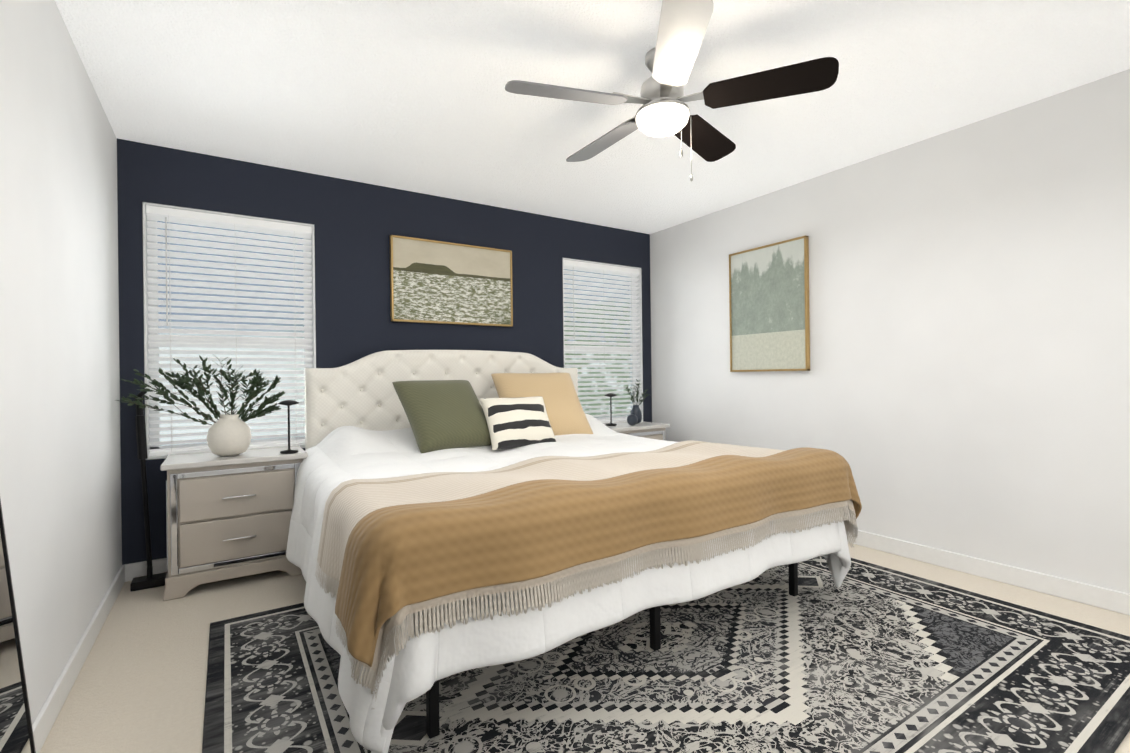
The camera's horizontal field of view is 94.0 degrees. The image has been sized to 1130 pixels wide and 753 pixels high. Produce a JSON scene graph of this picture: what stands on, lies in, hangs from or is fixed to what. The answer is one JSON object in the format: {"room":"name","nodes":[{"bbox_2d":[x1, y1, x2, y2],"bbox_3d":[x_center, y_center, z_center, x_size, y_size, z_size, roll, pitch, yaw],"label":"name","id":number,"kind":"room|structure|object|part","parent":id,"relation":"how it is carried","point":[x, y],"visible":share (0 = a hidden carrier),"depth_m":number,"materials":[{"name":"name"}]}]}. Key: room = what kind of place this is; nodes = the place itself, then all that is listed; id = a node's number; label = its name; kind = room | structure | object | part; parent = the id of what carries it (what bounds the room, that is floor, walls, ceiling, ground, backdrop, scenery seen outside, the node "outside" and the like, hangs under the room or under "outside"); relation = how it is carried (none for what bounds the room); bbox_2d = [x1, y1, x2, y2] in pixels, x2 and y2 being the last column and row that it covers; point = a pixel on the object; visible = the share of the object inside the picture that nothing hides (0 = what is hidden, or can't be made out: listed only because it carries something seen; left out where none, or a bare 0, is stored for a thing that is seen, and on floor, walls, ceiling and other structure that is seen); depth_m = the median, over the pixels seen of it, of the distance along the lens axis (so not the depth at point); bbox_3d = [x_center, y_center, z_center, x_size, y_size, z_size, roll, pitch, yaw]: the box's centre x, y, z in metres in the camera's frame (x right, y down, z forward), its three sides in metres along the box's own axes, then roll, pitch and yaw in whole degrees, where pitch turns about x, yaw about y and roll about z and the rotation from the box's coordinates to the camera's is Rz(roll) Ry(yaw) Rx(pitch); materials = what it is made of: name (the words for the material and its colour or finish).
{"room":"bedroom","nodes":[
{"label":"bedroom","id":0,"kind":"room"},
{"bbox_2d":[0,0,121,724],"bbox_3d":[-1.322,-0.104,1.035,0.120,2.440,4.600,-1,0,-33],"label":"wall","id":1,"kind":"structure","parent":0,"point":[60,472],"depth_m":1.80,"materials":[{"name":"white paint"}]},
{"bbox_2d":[32,564,127,752],"bbox_3d":[-1.249,1.068,1.073,0.018,0.095,4.360,-1,0,-33],"label":"baseboard","id":2,"kind":"structure","parent":1,"relation":"attached to","point":[42,725],"depth_m":1.92,"materials":[{"name":"white wood"}]},
{"bbox_2d":[117,139,651,564],"bbox_3d":[-0.848,-0.110,4.004,3.890,2.440,0.120,-1,0,-33],"label":"wall","id":3,"kind":"structure","parent":0,"point":[356,224],"depth_m":3.55,"materials":[{"name":"paint"}]},
{"bbox_2d":[128,558,167,580],"bbox_3d":[-0.792,1.062,3.949,3.840,0.095,0.018,-1,0,-33],"label":"baseboard","id":4,"kind":"structure","parent":3,"relation":"attached to","point":[138,569],"depth_m":2.94,"materials":[{"name":"white paint"}]},
{"bbox_2d":[142,202,315,459],"bbox_3d":[-2.026,-0.260,3.248,0.880,1.450,0.119,-1,0,-33],"label":"window","id":5,"kind":"structure","parent":3,"relation":"in","point":[148,418],"depth_m":3.13,"materials":[{"name":"white plastic"}]},
{"bbox_2d":[146,205,312,455],"bbox_3d":[-2.014,-0.264,3.229,0.848,1.415,0.056,-1,0,-33],"label":"window blinds","id":6,"kind":"object","parent":5,"relation":"attached to","point":[156,213],"visible":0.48,"depth_m":3.20,"materials":[{"name":"white plastic"}]},
{"bbox_2d":[165,216,172,451],"bbox_3d":[-2.271,-0.249,3.020,0.010,1.363,0.026,-1,0,-3],"label":"blind cord","id":7,"kind":"object","parent":6,"relation":"attached to","point":[168,216],"depth_m":3.01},
{"bbox_2d":[235,257,236,375],"bbox_3d":[-1.999,-0.252,3.206,0.002,1.363,0.002,-1,0,33],"label":"blind cord","id":8,"kind":"object","parent":6,"relation":"attached to","point":[235,303],"depth_m":3.21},
{"bbox_2d":[293,237,296,439],"bbox_3d":[-1.728,-0.255,3.380,0.002,1.363,0.002,-1,0,33],"label":"blind cord","id":9,"kind":"object","parent":6,"relation":"attached to","point":[293,237],"depth_m":3.38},
{"bbox_2d":[390,235,512,326],"bbox_3d":[-0.820,-0.690,3.930,0.940,0.600,0.035,-1,0,-33],"label":"art","id":10,"kind":"object","parent":3,"relation":"attached to","point":[436,282],"visible":0.96,"depth_m":3.90,"materials":[{"name":"beige paper"}]},
{"bbox_2d":[563,258,642,422],"bbox_3d":[0.325,-0.289,4.761,0.880,1.450,0.119,-1,0,-33],"label":"window","id":11,"kind":"structure","parent":3,"relation":"in","point":[639,320],"depth_m":4.95,"materials":[{"name":"white plastic"}]},
{"bbox_2d":[564,260,640,422],"bbox_3d":[0.337,-0.293,4.742,0.848,1.415,0.056,-1,0,-33],"label":"window blinds","id":12,"kind":"object","parent":11,"relation":"attached to","point":[585,267],"visible":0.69,"depth_m":4.74,"materials":[{"name":"white plastic"}]},
{"bbox_2d":[573,265,574,361],"bbox_3d":[0.079,-0.278,4.533,0.010,1.363,0.026,-1,0,-3],"label":"cord","id":13,"kind":"object","parent":12,"relation":"attached to","point":[573,265],"depth_m":4.52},
{"bbox_2d":[603,270,604,367],"bbox_3d":[0.352,-0.281,4.719,0.002,1.363,0.002,-1,0,33],"label":"cord","id":14,"kind":"object","parent":12,"relation":"attached to","point":[603,270],"depth_m":4.72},
{"bbox_2d":[39,542,1129,752],"bbox_3d":[0.380,1.145,2.120,4.130,0.100,4.600,-1,0,-33],"label":"floor","id":15,"kind":"structure","parent":0,"point":[139,685],"depth_m":2.17,"materials":[{"name":"beige carpet"}]},
{"bbox_2d":[0,499,35,752],"bbox_3d":[-0.941,0.210,0.743,0.174,1.806,0.732,-1,0,-33],"label":"leaning mirror","id":16,"kind":"object","parent":15,"relation":"on","point":[16,732],"visible":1,"depth_m":1.03,"materials":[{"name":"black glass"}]},
{"bbox_2d":[130,391,166,590],"bbox_3d":[-2.267,0.600,2.878,0.150,1.052,0.192,-1,0,-33],"label":"stick vacuum","id":17,"kind":"object","parent":15,"relation":"on","point":[150,580],"visible":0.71,"depth_m":2.87,"materials":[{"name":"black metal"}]},
{"bbox_2d":[160,445,307,600],"bbox_3d":[-1.840,0.779,2.976,0.664,0.683,0.464,-1,0,-33],"label":"nightstand","id":18,"kind":"object","parent":15,"relation":"on","point":[228,517],"visible":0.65,"depth_m":2.78,"materials":[{"name":"wood"}]},
{"bbox_2d":[117,354,285,455],"bbox_3d":[-1.916,0.160,2.832,0.752,0.556,0.324,-1,0,-33],"label":"vase","id":19,"kind":"object","parent":18,"relation":"on","point":[228,434],"visible":1,"depth_m":2.86,"materials":[{"name":"beige ceramic"}]},
{"bbox_3d":[-1.837,0.746,2.970,0.632,0.512,0.378,-1,0,-33],"label":"mirror trim","id":20,"kind":"part","parent":18,"relation":"part of","materials":[{"name":"silver metal"}]},
{"bbox_2d":[278,400,298,453],"bbox_3d":[-1.571,0.283,3.001,0.108,0.300,0.108,-1,0,-33],"label":"lamp","id":21,"kind":"object","parent":18,"relation":"on","point":[288,403],"visible":1,"depth_m":2.99,"materials":[{"name":"black metal"}]},
{"bbox_2d":[286,350,861,752],"bbox_3d":[-0.148,0.451,2.872,2.354,1.298,2.314,-1,0,-33],"label":"bed","id":22,"kind":"object","parent":15,"relation":"on","point":[455,511],"visible":1,"depth_m":1.92,"materials":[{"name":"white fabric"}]},
{"bbox_3d":[-0.759,0.299,3.818,2.020,0.980,0.063,-1,0,-33],"label":"headboard","id":23,"kind":"part","parent":22,"relation":"part of","materials":[{"name":"fabric"}]},
{"bbox_3d":[-0.732,0.299,3.776,2.020,0.980,0.036,-1,0,-33],"label":"headboard","id":24,"kind":"part","parent":22,"relation":"part of","materials":[{"name":"fabric"}]},
{"bbox_2d":[315,440,857,708],"bbox_3d":[0.258,0.614,2.244,2.333,0.489,0.809,-1,0,-33],"label":"blanket","id":25,"kind":"object","parent":22,"relation":"on","point":[425,579],"depth_m":1.71,"materials":[{"name":"fabric"}]},
{"bbox_2d":[335,447,861,666],"bbox_3d":[0.414,0.544,2.001,2.363,0.392,0.247,-1,0,-33],"label":"throw","id":26,"kind":"object","parent":22,"relation":"on","point":[419,583],"depth_m":1.65,"materials":[{"name":"brown fabric"}]},
{"bbox_3d":[-0.176,0.921,2.924,1.890,0.358,2.010,-1,0,-33],"label":"frame","id":27,"kind":"part","parent":22,"relation":"part of","materials":[{"name":"black metal"}]},
{"bbox_2d":[603,421,669,440],"bbox_3d":[0.501,0.750,4.483,0.664,0.683,0.464,-1,0,-33],"label":"nightstand","id":28,"kind":"object","parent":15,"relation":"on","point":[651,430],"visible":0.1,"depth_m":4.38,"materials":[{"name":"wood"}]},
{"bbox_2d":[604,393,616,425],"bbox_3d":[0.385,0.274,4.414,0.108,0.270,0.108,-1,0,-33],"label":"lamp","id":29,"kind":"object","parent":28,"relation":"on","point":[610,395],"visible":1,"depth_m":4.41,"materials":[{"name":"black metal"}]},
{"bbox_2d":[627,414,637,424],"bbox_3d":[0.562,0.361,4.409,0.092,0.092,0.092,-1,0,-33],"label":"orb","id":30,"kind":"object","parent":28,"relation":"on","point":[632,419],"visible":1,"depth_m":4.38,"materials":[{"name":"grey ceramic"}]},
{"bbox_2d":[624,379,649,423],"bbox_3d":[0.643,0.211,4.561,0.224,0.389,0.160,-1,0,-33],"label":"plant","id":31,"kind":"object","parent":28,"relation":"on","point":[636,410],"visible":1,"depth_m":4.55,"materials":[{"name":"green plant"}]},
{"bbox_3d":[0.505,0.717,4.477,0.632,0.512,0.378,-1,0,-33],"label":"mirror trim","id":32,"kind":"part","parent":28,"relation":"part of","materials":[{"name":"silver metal"}]},
{"bbox_2d":[202,556,1129,752],"bbox_3d":[0.393,1.089,2.201,3.160,0.012,2.440,-1,0,-33],"label":"rug","id":33,"kind":"object","parent":15,"relation":"on","point":[865,657],"visible":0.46,"depth_m":1.86,"materials":[{"name":"black fabric"}]},
{"bbox_2d":[55,0,1129,233],"bbox_3d":[0.349,-1.394,2.120,4.130,0.100,4.600,-1,0,-33],"label":"ceiling","id":34,"kind":"structure","parent":0,"point":[407,94],"depth_m":2.40,"materials":[{"name":"white paint"}]},
{"bbox_2d":[505,0,838,181],"bbox_3d":[0.380,-1.079,2.252,1.273,0.529,1.218,-1,0,-33],"label":"ceiling fan","id":35,"kind":"object","parent":34,"relation":"hanging from","point":[664,110],"visible":1,"depth_m":2.09,"materials":[{"name":"silver metal"}]},
{"bbox_3d":[0.006,-1.128,2.106,0.486,0.046,0.261,-1,0,-33],"label":"blade","id":36,"kind":"part","parent":35,"relation":"part of","materials":[{"name":"silver metal"}]},
{"bbox_3d":[0.182,-1.130,2.558,0.152,0.046,0.490,-1,0,-33],"label":"blade","id":37,"kind":"part","parent":35,"relation":"part of","materials":[{"name":"silver metal"}]},
{"bbox_3d":[0.406,-1.218,2.210,0.226,0.251,0.226,-1,0,-33],"label":"motor","id":38,"kind":"part","parent":35,"relation":"part of","materials":[{"name":"silver metal"}]},
{"bbox_3d":[0.408,-1.058,2.210,0.222,0.070,0.222,-1,0,-33],"label":"lamp shade","id":39,"kind":"part","parent":35,"relation":"part of","materials":[{"name":"white glass"}]},
{"bbox_3d":[0.383,-1.133,1.793,0.363,0.046,0.441,-1,0,-33],"label":"blade","id":40,"kind":"part","parent":35,"relation":"part of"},
{"bbox_3d":[0.667,-1.136,2.533,0.485,0.046,0.262,-1,0,-33],"label":"blade","id":41,"kind":"part","parent":35,"relation":"part of","materials":[{"name":"black wood"}]},
{"bbox_3d":[0.797,-1.138,2.061,0.364,0.046,0.440,-1,0,-33],"label":"blade","id":42,"kind":"part","parent":35,"relation":"part of","materials":[{"name":"black wood"}]},
{"bbox_2d":[650,69,1129,593],"bbox_3d":[2.050,-0.145,3.206,0.120,2.440,4.600,-1,0,-33],"label":"wall","id":43,"kind":"structure","parent":0,"point":[960,385],"depth_m":2.90,"materials":[{"name":"white paint"}]},
{"bbox_2d":[729,235,809,371],"bbox_3d":[1.495,-0.503,3.910,0.035,0.930,0.660,-1,0,-33],"label":"artwork","id":44,"kind":"object","parent":43,"relation":"attached to","point":[769,314],"visible":1,"depth_m":3.87,"materials":[{"name":"green paper"}]},
{"bbox_2d":[846,529,1129,614],"bbox_3d":[2.006,1.028,3.168,0.018,0.095,4.360,-1,0,-33],"label":"baseboard","id":45,"kind":"structure","parent":43,"relation":"attached to","point":[1068,589],"depth_m":2.73,"materials":[{"name":"white wood"}]},
{"label":"outside","id":46,"kind":"structure","parent":0,"visible":0},
{"bbox_2d":[157,221,630,445],"bbox_3d":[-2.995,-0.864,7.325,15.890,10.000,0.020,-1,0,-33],"label":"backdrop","id":47,"kind":"structure","parent":46,"point":[242,401],"depth_m":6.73,"materials":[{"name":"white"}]}
]}

